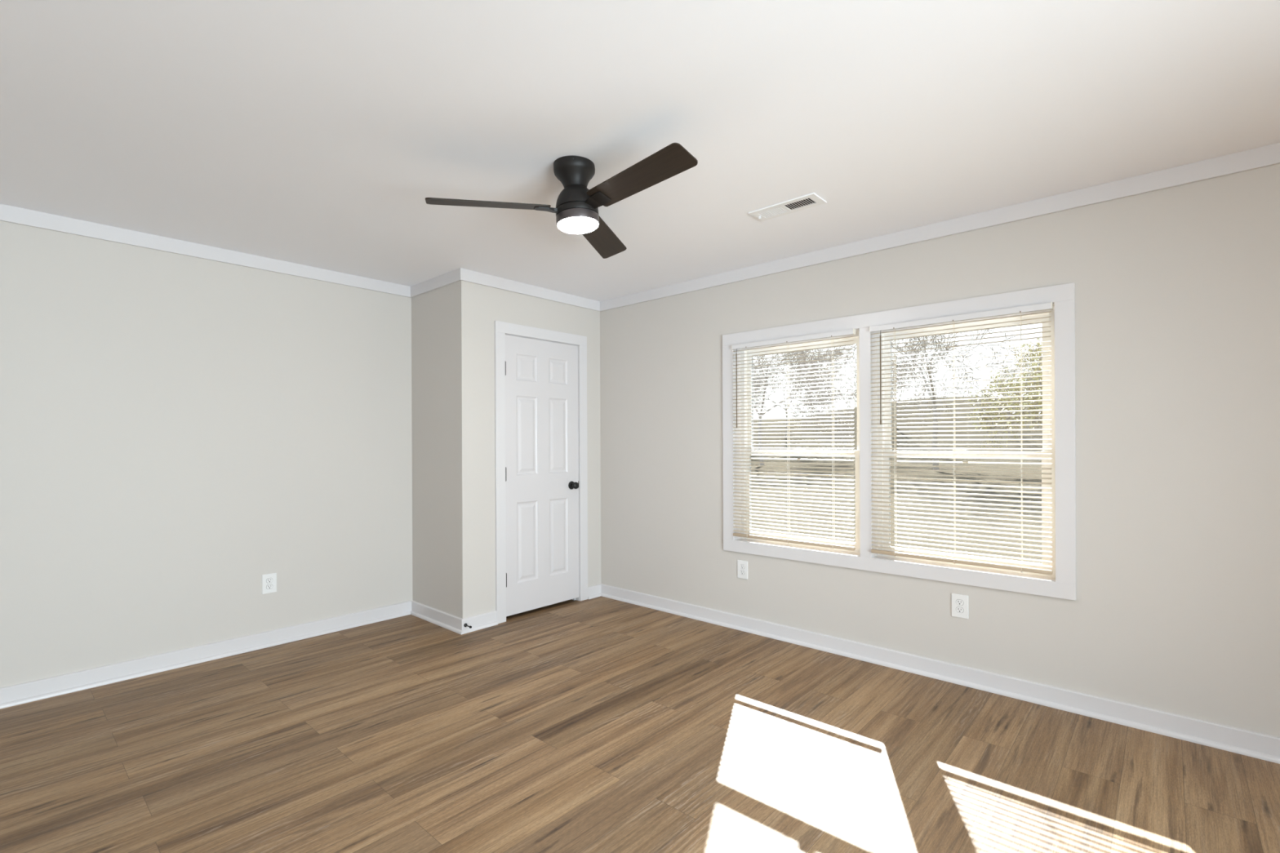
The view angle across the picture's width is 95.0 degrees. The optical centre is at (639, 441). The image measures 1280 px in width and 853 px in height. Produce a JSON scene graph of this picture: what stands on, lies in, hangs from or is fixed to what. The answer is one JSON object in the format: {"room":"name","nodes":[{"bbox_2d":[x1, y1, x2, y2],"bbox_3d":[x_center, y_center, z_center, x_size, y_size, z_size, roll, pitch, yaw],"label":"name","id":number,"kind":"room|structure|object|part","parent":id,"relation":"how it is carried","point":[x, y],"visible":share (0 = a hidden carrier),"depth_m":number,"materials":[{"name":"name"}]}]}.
{"room":"empty bedroom","nodes":[
{"label":"empty bedroom","id":0,"kind":"room"},
{"bbox_2d":[0,220,412,688],"bbox_3d":[-2.579,0.064,3.545,0.150,2.440,5.315,0,0,42],"label":"wall","id":1,"kind":"structure","parent":0,"point":[178,432],"depth_m":3.38,"materials":[{"name":"beige paint"}]},
{"bbox_2d":[0,600,411,709],"bbox_3d":[-2.944,1.239,2.998,0.031,0.093,3.709,0,0,42],"label":"baseboard","id":2,"kind":"structure","parent":1,"relation":"attached to","point":[37,690],"depth_m":3.36,"materials":[{"name":"white wood"}]},
{"bbox_2d":[0,204,412,297],"bbox_3d":[-2.955,-1.115,3.010,0.015,0.080,3.725,0,0,42],"label":"trim","id":3,"kind":"structure","parent":1,"relation":"attached to","point":[11,214],"depth_m":3.37,"materials":[{"name":"white wood"}]},
{"bbox_2d":[262,573,276,594],"bbox_3d":[-2.334,0.892,3.695,0.008,0.122,0.081,0,0,42],"label":"wall outlet","id":4,"kind":"object","parent":1,"relation":"attached to","point":[268,580],"visible":1,"depth_m":3.69,"materials":[{"name":"white plastic"}]},
{"bbox_2d":[266,577,272,582],"bbox_3d":[-2.332,0.872,3.694,0.002,0.028,0.034,0,0,42],"label":"receptacle","id":5,"kind":"object","parent":4,"relation":"attached to","point":[268,580],"depth_m":3.69,"materials":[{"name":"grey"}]},
{"bbox_2d":[266,584,272,589],"bbox_3d":[-2.332,0.911,3.694,0.002,0.028,0.034,0,0,42],"label":"receptacle","id":6,"kind":"object","parent":4,"relation":"attached to","point":[268,586],"depth_m":3.69,"materials":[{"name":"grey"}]},
{"bbox_2d":[411,280,476,618],"bbox_3d":[-1.414,0.059,4.207,0.695,2.440,0.110,0,0,42],"label":"wall","id":7,"kind":"structure","parent":0,"point":[444,427],"depth_m":4.07,"materials":[{"name":"beige paint"}]},
{"bbox_2d":[410,267,462,297],"bbox_3d":[-1.450,-1.121,4.151,0.695,0.080,0.015,0,0,42],"label":"trim","id":8,"kind":"structure","parent":7,"relation":"attached to","point":[454,276],"depth_m":4.12,"materials":[{"name":"white wood"}]},
{"bbox_2d":[410,600,464,634],"bbox_3d":[-1.445,1.233,4.144,0.726,0.093,0.031,0,0,42],"label":"baseboard","id":9,"kind":"structure","parent":7,"relation":"attached to","point":[448,621],"depth_m":4.11,"materials":[{"name":"white wood"}]},
{"bbox_3d":[-1.450,1.269,4.138,0.726,0.021,0.015,0,0,42],"label":"shoe molding","id":10,"kind":"part","parent":9,"relation":"part of","materials":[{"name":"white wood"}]},
{"bbox_2d":[475,284,600,615],"bbox_3d":[-0.765,0.056,4.491,0.110,2.440,1.180,0,0,42],"label":"wall","id":11,"kind":"structure","parent":0,"point":[492,304],"depth_m":4.15,"materials":[{"name":"beige paint"}]},
{"bbox_2d":[462,610,497,634],"bbox_3d":[-1.096,1.231,4.013,0.031,0.093,0.273,0,0,42],"label":"baseboard","id":12,"kind":"structure","parent":11,"relation":"attached to","point":[481,621],"depth_m":4.02,"materials":[{"name":"white wood"}]},
{"bbox_3d":[-1.090,1.267,4.008,0.015,0.021,0.273,0,0,42],"label":"shoe molding","id":13,"kind":"part","parent":12,"relation":"part of","materials":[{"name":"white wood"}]},
{"bbox_2d":[461,268,599,311],"bbox_3d":[-0.765,-1.124,4.403,0.015,0.080,1.275,0,0,42],"label":"trim","id":14,"kind":"structure","parent":11,"relation":"attached to","point":[473,277],"depth_m":4.32,"materials":[{"name":"white wood"}]},
{"bbox_2d":[494,320,587,623],"bbox_3d":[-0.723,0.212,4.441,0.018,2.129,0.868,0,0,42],"label":"trim","id":15,"kind":"structure","parent":11,"relation":"attached to","point":[501,328],"depth_m":4.17,"materials":[{"name":"white wood"}]},
{"bbox_2d":[505,334,578,616],"bbox_3d":[-0.716,0.239,4.434,0.102,2.014,0.709,0,0,42],"label":"door","id":16,"kind":"structure","parent":11,"relation":"in","point":[542,482],"depth_m":4.42,"materials":[{"name":"white wood"}]},
{"bbox_3d":[-0.514,0.343,4.624,0.057,0.055,0.055,0,0,42],"label":"knob","id":17,"kind":"part","parent":16,"relation":"part of","materials":[{"name":"black metal"}]},
{"bbox_2d":[587,583,600,599],"bbox_3d":[-0.373,1.228,4.815,0.031,0.093,0.149,0,0,42],"label":"baseboard","id":18,"kind":"structure","parent":11,"relation":"attached to","point":[594,591],"depth_m":4.81,"materials":[{"name":"white wood"}]},
{"bbox_3d":[-0.372,1.264,4.804,0.015,0.021,0.134,0,0,42],"label":"shoe molding","id":19,"kind":"part","parent":18,"relation":"part of","materials":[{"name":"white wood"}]},
{"bbox_2d":[0,0,1279,301],"bbox_3d":[0.003,-1.227,1.214,7.114,0.120,5.315,0,0,42],"label":"ceiling","id":20,"kind":"structure","parent":0,"point":[313,133],"depth_m":2.10,"materials":[{"name":"paint"}]},
{"bbox_2d":[425,142,697,258],"bbox_3d":[-0.172,-1.031,2.395,0.960,0.271,1.088,0,0,42],"label":"ceiling fan","id":21,"kind":"object","parent":20,"relation":"hanging from","point":[576,210],"visible":1,"depth_m":2.39,"materials":[{"name":"brown metal"}]},
{"bbox_3d":[-0.609,-0.959,2.368,0.482,0.006,0.134,-3,14,-17],"label":"blade","id":22,"kind":"part","parent":21,"relation":"part of","materials":[{"name":"brown wood"}]},
{"bbox_3d":[-0.183,-0.979,2.821,0.134,0.006,0.482,-19,-4,13],"label":"blade","id":23,"kind":"part","parent":21,"relation":"part of","materials":[{"name":"brown wood"}]},
{"bbox_3d":[-0.005,-1.001,2.225,0.482,0.006,0.134,-5,-16,43],"label":"blade","id":24,"kind":"part","parent":21,"relation":"part of","materials":[{"name":"brown wood"}]},
{"bbox_2d":[748,192,826,221],"bbox_3d":[0.730,-1.160,2.923,0.355,0.020,0.142,0,0,42],"label":"ceiling vent","id":25,"kind":"object","parent":20,"relation":"in","point":[811,200],"visible":1,"depth_m":2.91,"materials":[{"name":"white metal"}]},
{"bbox_2d":[0,595,1279,852],"bbox_3d":[0.013,1.323,1.214,7.114,0.100,5.315,0,0,42],"label":"floor","id":26,"kind":"structure","parent":0,"point":[601,724],"depth_m":2.35,"materials":[{"name":"brown wood"}]},
{"bbox_2d":[600,164,1279,737],"bbox_3d":[1.736,0.046,3.134,6.814,2.440,0.150,0,0,42],"label":"wall","id":27,"kind":"structure","parent":0,"point":[1175,609],"depth_m":2.69,"materials":[{"name":"beige paint"}]},
{"bbox_2d":[737,560,747,579],"bbox_3d":[0.693,0.864,3.969,0.081,0.122,0.008,0,0,42],"label":"wall outlet","id":28,"kind":"object","parent":27,"relation":"attached to","point":[742,566],"visible":1,"depth_m":3.97,"materials":[{"name":"white plastic"}]},
{"bbox_2d":[733,328,860,555],"bbox_3d":[1.018,0.004,3.777,0.867,1.330,0.145,0,0,42],"label":"window","id":29,"kind":"structure","parent":27,"relation":"in","point":[855,337],"depth_m":3.94,"materials":[{"name":"white plastic"}]},
{"bbox_2d":[731,328,855,551],"bbox_3d":[0.943,-0.008,3.712,0.840,1.304,0.049,0,0,42],"label":"window blind","id":30,"kind":"object","parent":29,"relation":"attached to","point":[851,331],"visible":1,"depth_m":3.69,"materials":[{"name":"white plastic"}]},
{"bbox_3d":[0.719,0.002,3.917,0.003,1.261,0.028,0,0,42],"label":"ladder cord","id":31,"kind":"part","parent":30,"relation":"part of","materials":[{"name":"white fabric"}]},
{"bbox_3d":[0.940,0.001,3.717,0.003,1.261,0.028,0,0,42],"label":"ladder cord","id":32,"kind":"part","parent":30,"relation":"part of","materials":[{"name":"white fabric"}]},
{"bbox_3d":[0.947,0.627,3.713,0.832,0.020,0.025,0,0,42],"label":"rail","id":33,"kind":"part","parent":30,"relation":"part of","materials":[{"name":"beige plastic"}]},
{"bbox_3d":[1.159,0.000,3.521,0.003,1.261,0.028,0,0,42],"label":"ladder cord","id":34,"kind":"part","parent":30,"relation":"part of","materials":[{"name":"white fabric"}]},
{"bbox_3d":[1.032,0.349,3.792,0.803,0.595,0.025,0,0,42],"label":"sash","id":35,"kind":"part","parent":29,"relation":"part of","materials":[{"name":"white plastic"}]},
{"bbox_3d":[1.050,-0.268,3.814,0.803,0.727,0.026,0,0,42],"label":"sash","id":36,"kind":"part","parent":29,"relation":"part of","materials":[{"name":"white plastic"}]},
{"bbox_2d":[722,282,1075,600],"bbox_3d":[1.308,0.001,3.405,1.965,1.486,0.018,0,0,42],"label":"trim","id":37,"kind":"structure","parent":27,"relation":"attached to","point":[1063,295],"depth_m":3.15,"materials":[{"name":"white wood"}]},
{"bbox_2d":[599,142,1279,311],"bbox_3d":[1.934,-1.135,2.840,6.119,0.080,0.015,0,0,42],"label":"trim","id":38,"kind":"structure","parent":27,"relation":"attached to","point":[1268,155],"depth_m":2.95,"materials":[{"name":"white wood"}]},
{"bbox_2d":[600,583,1279,764],"bbox_3d":[1.939,1.218,2.834,6.119,0.093,0.031,0,0,42],"label":"baseboard","id":39,"kind":"structure","parent":27,"relation":"attached to","point":[1227,738],"depth_m":2.95,"materials":[{"name":"white wood"}]},
{"bbox_2d":[951,593,968,618],"bbox_3d":[1.679,0.862,3.081,0.081,0.122,0.008,0,0,42],"label":"wall outlet","id":40,"kind":"object","parent":27,"relation":"attached to","point":[959,602],"visible":1,"depth_m":3.08,"materials":[{"name":"white plastic"}]},
{"bbox_2d":[955,599,963,605],"bbox_3d":[1.678,0.843,3.079,0.034,0.028,0.002,0,0,42],"label":"receptacle","id":41,"kind":"object","parent":40,"relation":"attached to","point":[958,602],"depth_m":3.08,"materials":[{"name":"grey plastic"}]},
{"bbox_2d":[955,606,963,613],"bbox_3d":[1.678,0.881,3.079,0.036,0.030,0.002,0,0,42],"label":"receptacle","id":42,"kind":"object","parent":40,"relation":"attached to","point":[958,609],"depth_m":3.08,"materials":[{"name":"grey plastic"}]},
{"bbox_2d":[871,302,1055,581],"bbox_3d":[1.712,0.001,3.152,0.870,1.330,0.145,0,0,42],"label":"window","id":43,"kind":"structure","parent":27,"relation":"in","point":[1051,577],"depth_m":3.14,"materials":[{"name":"white plastic"}]},
{"bbox_2d":[869,302,1053,574],"bbox_3d":[1.644,-0.011,3.081,0.862,1.304,0.049,0,0,42],"label":"window blind","id":44,"kind":"object","parent":43,"relation":"attached to","point":[1046,306],"visible":1,"depth_m":3.03,"materials":[{"name":"white plastic"}]},
{"bbox_3d":[1.426,-0.002,3.280,0.003,1.261,0.028,0,0,42],"label":"ladder cord","id":45,"kind":"part","parent":44,"relation":"part of","materials":[{"name":"white fabric"}]},
{"bbox_3d":[1.649,-0.002,3.079,0.003,1.261,0.028,0,0,42],"label":"ladder cord","id":46,"kind":"part","parent":44,"relation":"part of","materials":[{"name":"white fabric"}]},
{"bbox_3d":[1.648,0.624,3.082,0.855,0.020,0.025,0,0,42],"label":"rail","id":47,"kind":"part","parent":44,"relation":"part of","materials":[{"name":"beige plastic"}]},
{"bbox_3d":[1.871,-0.003,2.879,0.003,1.261,0.028,0,0,42],"label":"ladder cord","id":48,"kind":"part","parent":44,"relation":"part of","materials":[{"name":"white fabric"}]},
{"bbox_3d":[1.727,0.346,3.167,0.806,0.595,0.025,0,0,42],"label":"sash","id":49,"kind":"part","parent":43,"relation":"part of","materials":[{"name":"white plastic"}]},
{"bbox_3d":[1.744,-0.271,3.189,0.806,0.727,0.026,0,0,42],"label":"sash","id":50,"kind":"part","parent":43,"relation":"part of","materials":[{"name":"white plastic"}]},
{"label":"outside","id":51,"kind":"structure","parent":0,"visible":0},
{"bbox_2d":[751,459,1041,563],"bbox_3d":[23.889,1.773,41.464,140.000,0.300,86.415,0,0,42],"label":"lawn","id":52,"kind":"structure","parent":51,"point":[797,461],"depth_m":16.55,"materials":[{"name":"green plant"}]},
{"bbox_2d":[752,346,857,465],"bbox_3d":[10.035,-4.390,42.158,14.928,12.181,12.170,0,0,-18],"label":"tree","id":53,"kind":"object","parent":52,"relation":"on","point":[819,350],"visible":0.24,"depth_m":41.35,"materials":[{"name":"grey plant"}]},
{"bbox_2d":[824,328,1017,470],"bbox_3d":[15.084,-4.590,33.540,9.733,12.537,15.505,0,0,24],"label":"tree","id":54,"kind":"object","parent":52,"relation":"on","point":[935,336],"visible":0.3,"depth_m":34.96,"materials":[{"name":"grey plant"}]},
{"bbox_2d":[961,337,1042,448],"bbox_3d":[19.935,-2.212,27.215,8.078,7.711,7.576,0,0,19],"label":"tree","id":55,"kind":"object","parent":52,"relation":"on","point":[1034,374],"visible":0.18,"depth_m":28.16,"materials":[{"name":"green plant"}]},
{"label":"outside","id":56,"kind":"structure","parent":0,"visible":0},
{"bbox_2d":[751,396,1042,465],"bbox_3d":[44.015,-2.561,78.777,160.000,8.298,96.000,0,0,42],"label":"meadow rise","id":57,"kind":"structure","parent":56,"point":[1035,432],"depth_m":60.06,"materials":[{"name":"green plant"}]},
{"bbox_2d":[752,355,770,406],"bbox_3d":[7.891,-3.876,59.558,8.760,11.284,13.954,0,0,-31],"label":"tree","id":58,"kind":"object","parent":57,"relation":"on","point":[753,371],"visible":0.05,"depth_m":55.82,"materials":[{"name":"grey plant"}]},
{"bbox_2d":[752,349,844,436],"bbox_3d":[15.373,-5.955,67.148,13.435,10.963,10.953,0,0,-10],"label":"tree","id":59,"kind":"object","parent":57,"relation":"on","point":[780,366],"visible":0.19,"depth_m":67.19,"materials":[{"name":"grey plant"}]},
{"bbox_2d":[795,340,942,430],"bbox_3d":[18.062,-3.448,49.156,7.786,10.030,12.404,0,0,-34],"label":"tree","id":60,"kind":"object","parent":57,"relation":"on","point":[842,366],"visible":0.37,"depth_m":49.63,"materials":[{"name":"grey plant"}]},
{"bbox_2d":[849,347,937,426],"bbox_3d":[26.668,-5.870,63.336,6.813,8.776,10.853,0,0,-5],"label":"tree","id":61,"kind":"object","parent":57,"relation":"on","point":[896,412],"visible":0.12,"depth_m":61.95,"materials":[{"name":"grey plant"}]},
{"bbox_2d":[978,349,1042,424],"bbox_3d":[35.225,-5.263,50.752,10.449,8.527,8.519,0,0,36],"label":"tree","id":62,"kind":"object","parent":57,"relation":"on","point":[1016,370],"visible":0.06,"depth_m":51.78,"materials":[{"name":"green plant"}]}
]}

